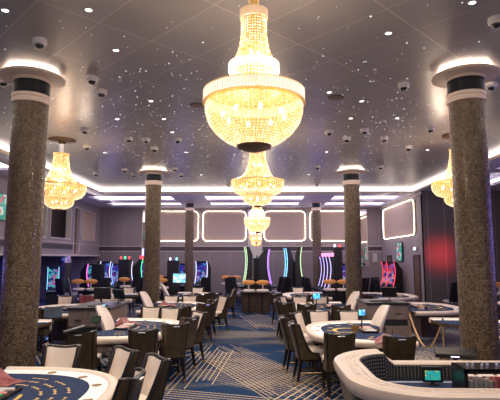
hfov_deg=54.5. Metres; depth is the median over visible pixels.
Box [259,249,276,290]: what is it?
machine
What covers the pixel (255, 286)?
tower
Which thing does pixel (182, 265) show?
machine
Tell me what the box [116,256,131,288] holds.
machine
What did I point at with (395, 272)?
machine
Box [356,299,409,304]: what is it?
countertop
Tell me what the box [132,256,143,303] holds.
machine
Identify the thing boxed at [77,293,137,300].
table
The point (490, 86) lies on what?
dome camera
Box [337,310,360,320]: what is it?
chair
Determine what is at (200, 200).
ceiling
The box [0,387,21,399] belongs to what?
tray
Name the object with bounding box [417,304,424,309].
shoe
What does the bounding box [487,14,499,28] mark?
dome camera
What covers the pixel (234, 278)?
chair
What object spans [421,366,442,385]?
screen
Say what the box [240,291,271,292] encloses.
countertop
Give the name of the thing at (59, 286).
chair
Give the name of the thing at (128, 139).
dome camera
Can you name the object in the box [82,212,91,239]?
wall panel
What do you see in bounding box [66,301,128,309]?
countertop
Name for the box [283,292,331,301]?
table
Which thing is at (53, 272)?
machine
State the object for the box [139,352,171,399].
chair
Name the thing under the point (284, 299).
chair
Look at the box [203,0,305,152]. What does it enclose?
chandelier
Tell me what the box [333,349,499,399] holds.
table
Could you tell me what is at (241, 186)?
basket
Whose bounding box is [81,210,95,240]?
window
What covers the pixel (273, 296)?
chair
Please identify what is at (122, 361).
chair
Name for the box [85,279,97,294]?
bar stool
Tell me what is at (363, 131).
dome camera
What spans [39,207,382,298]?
wall
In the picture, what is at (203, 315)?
chair
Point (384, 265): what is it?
machine
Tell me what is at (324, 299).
chair
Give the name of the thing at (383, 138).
dome camera
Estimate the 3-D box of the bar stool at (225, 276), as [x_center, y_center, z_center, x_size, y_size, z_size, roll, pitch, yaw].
[-1.088,4.069,22.290,0.490,1.213,0.450,1,-7,-7]
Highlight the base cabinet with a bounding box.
[356,299,409,336]
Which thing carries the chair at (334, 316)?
on the floor
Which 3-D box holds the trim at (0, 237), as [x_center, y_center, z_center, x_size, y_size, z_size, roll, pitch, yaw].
[-7.645,0.853,10.120,0.070,0.550,28.100,0,-7,1]
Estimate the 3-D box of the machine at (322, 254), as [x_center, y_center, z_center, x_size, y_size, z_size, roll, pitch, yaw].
[2.917,3.389,20.799,0.520,2.210,0.420,0,-7,1]
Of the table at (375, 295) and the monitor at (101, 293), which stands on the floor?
the table at (375, 295)
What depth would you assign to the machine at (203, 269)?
22.75 m
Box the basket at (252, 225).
[244,220,269,231]
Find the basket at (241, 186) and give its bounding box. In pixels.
[231,178,283,195]
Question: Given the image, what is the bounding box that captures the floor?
[36,299,499,399]
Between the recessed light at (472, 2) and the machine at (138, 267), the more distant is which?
the machine at (138, 267)
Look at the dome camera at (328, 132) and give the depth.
10.27 m
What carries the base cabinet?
on the floor
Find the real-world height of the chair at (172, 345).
0.968 m
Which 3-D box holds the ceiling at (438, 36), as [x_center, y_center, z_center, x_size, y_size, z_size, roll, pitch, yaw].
[0.098,-1.831,7.847,13.000,0.100,23.150,0,-7,1]
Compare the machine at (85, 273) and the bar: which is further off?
the machine at (85, 273)
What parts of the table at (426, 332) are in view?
armrest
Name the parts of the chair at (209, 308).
backrest, leg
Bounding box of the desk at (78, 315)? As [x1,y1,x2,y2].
[66,301,128,357]
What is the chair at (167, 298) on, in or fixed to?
on the floor
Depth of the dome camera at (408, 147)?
11.72 m
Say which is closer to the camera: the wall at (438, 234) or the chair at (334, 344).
the chair at (334, 344)
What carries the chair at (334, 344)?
on the floor
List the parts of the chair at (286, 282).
backrest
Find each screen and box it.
[0,193,6,220]
[43,306,62,343]
[396,242,402,260]
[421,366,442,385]
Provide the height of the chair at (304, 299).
0.968 m
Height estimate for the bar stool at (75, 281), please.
1.213 m
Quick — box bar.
[240,291,271,311]
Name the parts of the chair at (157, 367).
seat, backrest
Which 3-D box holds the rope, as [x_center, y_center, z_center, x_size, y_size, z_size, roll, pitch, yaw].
[3.705,2.828,10.215,0.196,0.810,1.388,2,-7,-14]
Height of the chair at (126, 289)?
0.968 m
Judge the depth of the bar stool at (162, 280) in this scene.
19.20 m
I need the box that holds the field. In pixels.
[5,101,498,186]
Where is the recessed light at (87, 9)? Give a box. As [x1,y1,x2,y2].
[84,7,92,11]
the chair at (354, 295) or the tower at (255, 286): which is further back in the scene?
the tower at (255, 286)
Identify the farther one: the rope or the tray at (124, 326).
the rope
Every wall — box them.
[0,175,100,254]
[0,256,2,298]
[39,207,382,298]
[381,195,426,301]
[420,191,499,312]
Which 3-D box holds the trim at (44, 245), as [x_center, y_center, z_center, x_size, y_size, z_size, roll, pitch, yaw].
[-7.683,0.535,8.345,0.040,0.180,24.500,0,-7,1]
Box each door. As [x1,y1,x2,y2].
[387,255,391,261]
[413,255,421,301]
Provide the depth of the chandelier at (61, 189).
10.82 m
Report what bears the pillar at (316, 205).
on the floor
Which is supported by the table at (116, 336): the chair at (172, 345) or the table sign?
the table sign
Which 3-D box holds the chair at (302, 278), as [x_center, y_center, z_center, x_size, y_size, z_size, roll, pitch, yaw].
[2.512,3.901,20.831,0.610,1.200,0.480,2,-7,-19]
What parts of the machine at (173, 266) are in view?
panel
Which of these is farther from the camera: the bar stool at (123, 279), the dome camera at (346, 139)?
the bar stool at (123, 279)
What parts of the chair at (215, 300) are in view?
backrest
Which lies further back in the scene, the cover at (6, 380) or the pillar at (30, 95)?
the pillar at (30, 95)
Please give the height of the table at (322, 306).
0.806 m
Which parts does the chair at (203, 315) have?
frame, backrest, leg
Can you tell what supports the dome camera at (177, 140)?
attached to the ceiling at (438, 36)
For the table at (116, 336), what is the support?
on the floor
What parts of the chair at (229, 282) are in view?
backrest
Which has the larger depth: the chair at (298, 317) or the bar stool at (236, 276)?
the bar stool at (236, 276)
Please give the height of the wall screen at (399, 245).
0.800 m
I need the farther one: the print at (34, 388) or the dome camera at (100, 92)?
the dome camera at (100, 92)
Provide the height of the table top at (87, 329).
0.130 m
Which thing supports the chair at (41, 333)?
on the floor
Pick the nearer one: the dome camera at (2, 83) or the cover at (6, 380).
the cover at (6, 380)
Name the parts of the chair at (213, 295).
backrest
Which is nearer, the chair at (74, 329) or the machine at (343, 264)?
the chair at (74, 329)
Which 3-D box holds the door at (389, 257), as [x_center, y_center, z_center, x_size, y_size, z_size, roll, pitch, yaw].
[6.458,3.625,22.397,0.070,2.120,0.700,0,-7,1]
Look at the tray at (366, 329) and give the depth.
8.20 m
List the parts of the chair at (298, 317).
frame, seat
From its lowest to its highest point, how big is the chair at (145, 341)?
0.968 m
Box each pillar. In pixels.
[0,66,65,369]
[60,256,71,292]
[139,169,168,305]
[184,202,194,291]
[311,201,320,290]
[336,169,365,309]
[432,63,499,360]
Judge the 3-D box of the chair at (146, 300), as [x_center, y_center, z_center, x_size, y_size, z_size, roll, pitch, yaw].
[-2.518,2.938,12.486,0.728,1.130,0.572,-2,-7,13]
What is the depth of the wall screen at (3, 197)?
14.80 m
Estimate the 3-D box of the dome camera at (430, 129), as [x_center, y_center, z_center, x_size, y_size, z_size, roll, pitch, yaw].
[3.747,-1.455,10.066,0.180,0.120,0.180,0,-7,1]
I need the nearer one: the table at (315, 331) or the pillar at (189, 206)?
the table at (315, 331)
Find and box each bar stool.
[71,279,84,303]
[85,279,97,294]
[119,277,130,306]
[159,278,168,300]
[221,275,230,295]
[231,275,240,301]
[242,280,254,313]
[256,280,269,313]
[323,279,335,296]
[337,279,345,303]
[496,282,499,319]
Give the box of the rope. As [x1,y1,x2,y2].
[408,312,449,359]
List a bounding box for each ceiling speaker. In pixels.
[189,103,203,107]
[328,94,343,99]
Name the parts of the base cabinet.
drawer, drawer, door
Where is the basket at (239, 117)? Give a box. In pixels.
[205,89,303,146]
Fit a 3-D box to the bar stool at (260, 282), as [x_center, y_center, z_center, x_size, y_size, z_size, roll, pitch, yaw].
[0.451,3.509,17.604,0.490,1.213,0.450,0,-7,-3]
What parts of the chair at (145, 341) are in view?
frame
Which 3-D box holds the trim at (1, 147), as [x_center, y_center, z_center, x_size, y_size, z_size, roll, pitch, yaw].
[0.096,-1.729,7.669,12.340,0.135,22.820,0,-7,1]
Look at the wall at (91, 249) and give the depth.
20.59 m
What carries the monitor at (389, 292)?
on the countertop
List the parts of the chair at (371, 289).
backrest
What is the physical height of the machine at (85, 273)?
1.754 m
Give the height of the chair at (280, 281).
1.200 m
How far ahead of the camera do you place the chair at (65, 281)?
19.57 m
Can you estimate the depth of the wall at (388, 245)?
19.63 m
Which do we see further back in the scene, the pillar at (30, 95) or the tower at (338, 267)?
the tower at (338, 267)
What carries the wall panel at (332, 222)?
attached to the wall at (118, 226)
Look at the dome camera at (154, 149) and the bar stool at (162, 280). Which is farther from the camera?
the bar stool at (162, 280)
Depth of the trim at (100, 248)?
23.99 m
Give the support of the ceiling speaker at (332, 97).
attached to the ceiling at (438, 36)
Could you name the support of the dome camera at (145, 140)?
attached to the ceiling at (438, 36)
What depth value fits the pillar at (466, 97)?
6.67 m
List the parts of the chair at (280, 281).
backrest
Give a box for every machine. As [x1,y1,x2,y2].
[45,267,58,305]
[79,264,91,295]
[99,261,114,287]
[110,263,117,288]
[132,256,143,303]
[179,263,184,291]
[193,261,210,287]
[237,247,251,290]
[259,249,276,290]
[277,248,292,302]
[295,247,302,286]
[312,253,323,291]
[314,253,326,291]
[317,253,330,295]
[320,253,334,301]
[342,263,345,301]
[381,261,389,287]
[381,262,403,292]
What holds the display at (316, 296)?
on the table at (322, 306)
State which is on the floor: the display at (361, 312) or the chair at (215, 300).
the chair at (215, 300)
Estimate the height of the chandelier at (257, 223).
1.810 m
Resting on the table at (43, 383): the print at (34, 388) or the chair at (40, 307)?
the print at (34, 388)
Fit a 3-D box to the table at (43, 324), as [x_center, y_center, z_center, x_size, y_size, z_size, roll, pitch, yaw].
[-4.692,2.614,8.410,1.507,0.806,2.534,0,-7,1]
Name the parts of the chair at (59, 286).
backrest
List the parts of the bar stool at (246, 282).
backrest, seat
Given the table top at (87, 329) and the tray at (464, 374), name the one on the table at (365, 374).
the tray at (464, 374)
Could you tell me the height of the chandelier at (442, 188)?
1.645 m
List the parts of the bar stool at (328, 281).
seat, backrest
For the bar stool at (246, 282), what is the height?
1.213 m
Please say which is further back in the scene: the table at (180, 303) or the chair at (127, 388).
the table at (180, 303)
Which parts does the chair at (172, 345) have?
frame, backrest, leg, leg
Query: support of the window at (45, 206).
in the wall at (91, 249)
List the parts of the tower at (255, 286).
panel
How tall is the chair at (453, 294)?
1.200 m
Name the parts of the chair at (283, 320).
frame, leg, backrest, leg, seat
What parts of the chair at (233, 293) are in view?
backrest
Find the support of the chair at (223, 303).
on the floor
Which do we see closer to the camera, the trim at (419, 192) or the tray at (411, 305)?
the tray at (411, 305)
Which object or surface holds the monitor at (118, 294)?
on the countertop
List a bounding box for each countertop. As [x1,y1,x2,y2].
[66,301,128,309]
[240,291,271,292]
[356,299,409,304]
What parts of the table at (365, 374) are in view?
panel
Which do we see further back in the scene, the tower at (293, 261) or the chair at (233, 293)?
the tower at (293, 261)
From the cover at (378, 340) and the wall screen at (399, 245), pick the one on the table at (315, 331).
the cover at (378, 340)
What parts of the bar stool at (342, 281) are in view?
backrest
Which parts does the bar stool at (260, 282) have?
seat, backrest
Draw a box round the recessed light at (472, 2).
[467,0,476,4]
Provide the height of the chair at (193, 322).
0.968 m
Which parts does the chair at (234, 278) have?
backrest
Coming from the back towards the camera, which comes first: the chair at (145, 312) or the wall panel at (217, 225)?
the wall panel at (217, 225)
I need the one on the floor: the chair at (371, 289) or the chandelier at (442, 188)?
the chair at (371, 289)
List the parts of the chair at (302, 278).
backrest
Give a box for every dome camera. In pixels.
[0,79,8,86]
[32,36,46,48]
[80,128,88,133]
[83,144,90,149]
[86,75,97,84]
[96,88,106,96]
[125,136,132,142]
[142,137,149,143]
[151,147,157,151]
[174,137,181,143]
[325,129,332,135]
[343,136,350,142]
[360,128,368,134]
[380,136,387,141]
[398,82,409,90]
[405,145,411,150]
[426,126,434,132]
[485,81,497,90]
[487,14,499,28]
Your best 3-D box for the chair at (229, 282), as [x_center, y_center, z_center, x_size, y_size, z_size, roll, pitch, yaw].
[-0.725,3.760,19.647,0.480,1.200,0.610,-4,-8,31]
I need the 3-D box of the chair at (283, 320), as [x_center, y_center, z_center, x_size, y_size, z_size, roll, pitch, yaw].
[0.829,2.568,8.682,0.634,0.968,0.465,1,-7,-5]
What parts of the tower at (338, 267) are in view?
panel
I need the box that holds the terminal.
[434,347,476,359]
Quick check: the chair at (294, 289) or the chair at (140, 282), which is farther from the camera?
the chair at (140, 282)
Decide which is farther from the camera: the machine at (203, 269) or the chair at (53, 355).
the machine at (203, 269)
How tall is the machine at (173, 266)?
2.020 m
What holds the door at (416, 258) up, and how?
in the wall at (388, 245)
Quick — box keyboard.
[369,300,387,301]
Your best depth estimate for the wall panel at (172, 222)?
24.10 m
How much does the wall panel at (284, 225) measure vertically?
1.500 m
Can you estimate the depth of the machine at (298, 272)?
21.78 m
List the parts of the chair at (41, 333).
leg, backrest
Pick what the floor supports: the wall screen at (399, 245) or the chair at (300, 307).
the chair at (300, 307)
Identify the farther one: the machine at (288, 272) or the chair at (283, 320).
the machine at (288, 272)
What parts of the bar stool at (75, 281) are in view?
backrest, seat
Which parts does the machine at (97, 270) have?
panel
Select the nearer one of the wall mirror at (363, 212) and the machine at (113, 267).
the machine at (113, 267)
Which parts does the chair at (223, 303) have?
frame, backrest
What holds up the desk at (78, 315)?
on the floor
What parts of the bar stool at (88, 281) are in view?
backrest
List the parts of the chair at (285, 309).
backrest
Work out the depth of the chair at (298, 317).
9.43 m
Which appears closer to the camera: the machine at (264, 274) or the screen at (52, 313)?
the screen at (52, 313)
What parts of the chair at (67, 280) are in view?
backrest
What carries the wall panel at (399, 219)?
attached to the wall at (388, 245)
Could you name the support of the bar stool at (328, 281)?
on the floor
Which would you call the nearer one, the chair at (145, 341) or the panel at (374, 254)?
the chair at (145, 341)
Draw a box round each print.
[15,378,70,399]
[327,324,373,338]
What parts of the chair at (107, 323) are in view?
backrest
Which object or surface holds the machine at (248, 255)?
on the floor
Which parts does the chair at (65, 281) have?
backrest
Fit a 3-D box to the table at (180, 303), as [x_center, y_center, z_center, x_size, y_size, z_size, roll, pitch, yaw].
[-1.882,3.103,12.495,1.507,0.806,2.534,0,-7,1]
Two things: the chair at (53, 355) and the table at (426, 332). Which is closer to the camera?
the chair at (53, 355)
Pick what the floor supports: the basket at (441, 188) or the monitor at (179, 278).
the monitor at (179, 278)
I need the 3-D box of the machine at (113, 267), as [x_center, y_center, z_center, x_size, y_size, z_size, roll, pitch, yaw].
[-6.143,3.783,22.179,0.800,1.754,0.620,-4,-8,30]
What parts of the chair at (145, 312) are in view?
frame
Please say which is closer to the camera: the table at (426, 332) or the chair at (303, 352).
the chair at (303, 352)
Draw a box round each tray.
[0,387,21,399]
[114,323,137,329]
[359,326,378,332]
[410,304,427,307]
[451,362,499,387]
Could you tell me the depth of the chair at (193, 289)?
17.44 m
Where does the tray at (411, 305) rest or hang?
on the table at (426, 332)
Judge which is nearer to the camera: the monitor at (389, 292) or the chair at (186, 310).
the chair at (186, 310)
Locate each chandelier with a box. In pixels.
[44,136,86,210]
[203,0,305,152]
[231,151,283,207]
[244,207,269,233]
[431,132,452,206]
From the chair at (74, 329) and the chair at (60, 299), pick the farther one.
the chair at (60, 299)
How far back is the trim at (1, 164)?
21.36 m
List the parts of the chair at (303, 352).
leg, leg, backrest, frame, seat rail, seat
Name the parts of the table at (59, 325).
armrest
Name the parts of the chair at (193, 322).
frame, backrest, leg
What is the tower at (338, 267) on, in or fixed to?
on the floor
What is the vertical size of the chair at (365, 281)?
1.200 m
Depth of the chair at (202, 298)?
14.59 m
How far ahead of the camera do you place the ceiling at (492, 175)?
16.70 m
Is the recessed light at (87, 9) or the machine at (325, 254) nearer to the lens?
the recessed light at (87, 9)
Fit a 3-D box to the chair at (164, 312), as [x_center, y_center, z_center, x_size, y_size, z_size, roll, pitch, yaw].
[-1.712,2.734,10.066,0.465,0.968,0.634,-1,-7,6]
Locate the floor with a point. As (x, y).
(245, 362)
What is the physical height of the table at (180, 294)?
0.806 m
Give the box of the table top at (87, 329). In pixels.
[69,327,101,331]
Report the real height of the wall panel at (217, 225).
1.500 m
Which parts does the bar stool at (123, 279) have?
backrest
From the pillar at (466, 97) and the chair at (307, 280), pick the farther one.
the chair at (307, 280)
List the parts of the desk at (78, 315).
drawer, drawer, door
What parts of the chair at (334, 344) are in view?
leg, leg, frame, backrest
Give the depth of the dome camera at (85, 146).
11.62 m
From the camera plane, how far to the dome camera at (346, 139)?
10.85 m
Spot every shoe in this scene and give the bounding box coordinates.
[351,325,358,331]
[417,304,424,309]
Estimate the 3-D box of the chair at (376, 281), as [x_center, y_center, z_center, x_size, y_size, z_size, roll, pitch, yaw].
[5.028,3.614,18.427,0.610,1.200,0.480,1,-7,-9]
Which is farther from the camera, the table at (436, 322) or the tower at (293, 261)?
the tower at (293, 261)
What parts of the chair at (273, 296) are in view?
backrest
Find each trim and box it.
[0,145,499,190]
[0,163,499,203]
[0,237,99,255]
[0,240,72,248]
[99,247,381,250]
[380,191,420,209]
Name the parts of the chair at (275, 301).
backrest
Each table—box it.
[0,366,117,399]
[38,319,51,329]
[39,304,78,344]
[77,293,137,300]
[97,318,178,347]
[136,301,204,316]
[175,292,207,300]
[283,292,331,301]
[295,302,352,315]
[305,320,418,378]
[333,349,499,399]
[363,292,418,301]
[408,302,458,341]
[429,318,499,337]
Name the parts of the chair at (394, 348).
frame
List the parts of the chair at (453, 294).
seat, backrest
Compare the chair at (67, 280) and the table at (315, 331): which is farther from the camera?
the chair at (67, 280)
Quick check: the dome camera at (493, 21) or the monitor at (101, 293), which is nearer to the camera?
the dome camera at (493, 21)
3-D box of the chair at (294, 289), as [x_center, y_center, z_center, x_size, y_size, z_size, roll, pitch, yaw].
[1.728,3.595,17.271,0.465,0.968,0.634,0,-7,1]
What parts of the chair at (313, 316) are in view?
frame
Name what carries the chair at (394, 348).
on the floor
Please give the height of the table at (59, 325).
0.806 m
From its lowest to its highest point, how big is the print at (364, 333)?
0.001 m
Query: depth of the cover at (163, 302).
12.46 m
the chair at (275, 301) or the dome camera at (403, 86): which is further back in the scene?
the chair at (275, 301)
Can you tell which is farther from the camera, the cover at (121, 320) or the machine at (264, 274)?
the machine at (264, 274)
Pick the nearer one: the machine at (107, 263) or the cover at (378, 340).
the cover at (378, 340)
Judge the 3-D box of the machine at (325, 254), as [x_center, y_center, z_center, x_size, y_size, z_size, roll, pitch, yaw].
[2.965,3.326,20.272,0.520,2.210,0.420,0,-7,1]
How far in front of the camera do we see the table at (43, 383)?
4.75 m
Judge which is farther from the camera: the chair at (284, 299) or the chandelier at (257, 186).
the chair at (284, 299)
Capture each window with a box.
[42,203,47,237]
[49,208,71,239]
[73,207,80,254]
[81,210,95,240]
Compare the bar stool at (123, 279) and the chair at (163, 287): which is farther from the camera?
the bar stool at (123, 279)
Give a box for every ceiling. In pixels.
[0,0,499,188]
[0,148,499,207]
[93,173,499,203]
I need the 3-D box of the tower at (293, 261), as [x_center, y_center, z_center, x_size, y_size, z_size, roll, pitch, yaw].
[2.028,3.748,22.792,0.450,1.970,0.400,0,-7,1]
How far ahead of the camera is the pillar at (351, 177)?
14.56 m
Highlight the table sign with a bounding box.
[91,316,100,335]
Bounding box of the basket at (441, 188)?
[431,180,452,197]
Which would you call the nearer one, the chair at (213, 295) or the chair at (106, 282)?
the chair at (213, 295)
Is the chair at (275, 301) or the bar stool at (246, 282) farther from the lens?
the bar stool at (246, 282)
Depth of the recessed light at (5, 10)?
5.32 m
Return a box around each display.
[312,293,319,306]
[358,309,365,328]
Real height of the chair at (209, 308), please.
0.968 m
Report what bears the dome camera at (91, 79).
attached to the ceiling at (438, 36)
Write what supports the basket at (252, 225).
on the chandelier at (257, 223)
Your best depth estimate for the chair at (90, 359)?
6.98 m
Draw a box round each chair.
[37,307,42,353]
[38,308,51,354]
[40,344,81,367]
[55,278,68,295]
[56,295,73,304]
[63,325,85,344]
[64,278,77,293]
[64,330,101,371]
[66,279,81,303]
[95,305,114,370]
[101,278,110,287]
[104,345,139,378]
[111,367,145,399]
[123,287,135,315]
[127,328,158,367]
[131,277,142,306]
[139,291,153,306]
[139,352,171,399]
[140,306,161,344]
[158,322,188,382]
[159,307,180,320]
[160,284,168,294]
[163,295,178,301]
[171,305,191,349]
[172,310,207,363]
[172,315,199,372]
[182,295,197,301]
[191,287,203,292]
[195,293,209,303]
[196,302,214,344]
[200,277,210,291]
[205,295,230,333]
[206,298,218,337]
[208,291,221,322]
[225,278,239,307]
[228,277,241,304]
[228,289,236,318]
[270,292,282,324]
[272,277,286,292]
[273,299,281,338]
[275,278,290,292]
[276,296,287,331]
[278,301,296,341]
[278,315,314,373]
[288,320,326,385]
[289,311,323,367]
[291,287,303,292]
[291,296,307,302]
[295,294,310,301]
[297,303,316,324]
[301,277,315,291]
[304,278,312,291]
[307,310,330,364]
[312,296,328,303]
[322,331,355,399]
[331,304,350,320]
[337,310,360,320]
[346,291,359,309]
[362,278,369,291]
[369,277,378,298]
[370,305,389,332]
[373,279,381,291]
[382,335,416,359]
[443,282,457,317]
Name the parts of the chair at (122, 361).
backrest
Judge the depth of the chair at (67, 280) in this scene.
18.57 m
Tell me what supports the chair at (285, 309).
on the floor
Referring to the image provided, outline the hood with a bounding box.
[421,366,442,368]
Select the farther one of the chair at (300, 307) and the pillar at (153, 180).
the pillar at (153, 180)
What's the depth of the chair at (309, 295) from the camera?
13.92 m
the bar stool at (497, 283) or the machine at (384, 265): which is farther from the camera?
the machine at (384, 265)
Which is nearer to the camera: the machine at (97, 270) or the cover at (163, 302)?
the cover at (163, 302)
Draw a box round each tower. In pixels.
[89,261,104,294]
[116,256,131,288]
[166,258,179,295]
[252,255,258,290]
[292,259,294,286]
[332,244,344,304]
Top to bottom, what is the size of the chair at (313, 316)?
0.968 m
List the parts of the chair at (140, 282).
backrest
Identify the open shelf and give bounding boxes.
[384,320,407,325]
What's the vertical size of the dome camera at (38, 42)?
0.120 m
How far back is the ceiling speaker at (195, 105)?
8.62 m
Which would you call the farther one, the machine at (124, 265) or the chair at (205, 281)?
the machine at (124, 265)
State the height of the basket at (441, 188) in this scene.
0.325 m
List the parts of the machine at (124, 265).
panel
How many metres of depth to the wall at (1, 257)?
20.48 m
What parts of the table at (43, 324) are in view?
armrest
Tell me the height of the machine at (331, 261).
2.210 m
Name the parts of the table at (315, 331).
armrest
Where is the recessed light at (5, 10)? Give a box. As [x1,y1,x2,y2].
[0,8,9,12]
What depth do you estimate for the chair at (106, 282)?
19.76 m
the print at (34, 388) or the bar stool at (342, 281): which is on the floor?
the bar stool at (342, 281)
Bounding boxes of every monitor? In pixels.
[94,287,110,303]
[112,289,125,302]
[173,273,185,291]
[382,287,396,300]
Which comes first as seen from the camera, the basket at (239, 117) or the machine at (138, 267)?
the basket at (239, 117)
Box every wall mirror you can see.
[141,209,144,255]
[248,209,261,278]
[360,209,368,265]
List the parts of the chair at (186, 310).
backrest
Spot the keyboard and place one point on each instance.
(369, 300)
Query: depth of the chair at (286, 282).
19.55 m
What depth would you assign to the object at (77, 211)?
21.32 m
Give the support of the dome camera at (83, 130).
attached to the ceiling at (438, 36)
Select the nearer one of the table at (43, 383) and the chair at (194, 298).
the table at (43, 383)
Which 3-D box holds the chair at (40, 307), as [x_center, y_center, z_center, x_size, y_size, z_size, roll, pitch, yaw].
[-4.617,2.726,10.004,0.465,0.968,0.634,0,-7,1]
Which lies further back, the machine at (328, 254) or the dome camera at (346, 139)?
the machine at (328, 254)
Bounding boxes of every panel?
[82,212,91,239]
[161,211,198,240]
[203,211,245,240]
[264,211,305,240]
[309,211,344,240]
[373,253,376,261]
[383,199,416,238]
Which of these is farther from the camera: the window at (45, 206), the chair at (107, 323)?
the window at (45, 206)
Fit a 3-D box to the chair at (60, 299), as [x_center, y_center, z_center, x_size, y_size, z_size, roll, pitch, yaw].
[-5.132,3.125,13.337,0.465,0.968,0.634,1,-7,-9]
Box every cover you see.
[0,368,26,386]
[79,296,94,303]
[114,317,139,324]
[160,301,176,306]
[370,334,418,343]

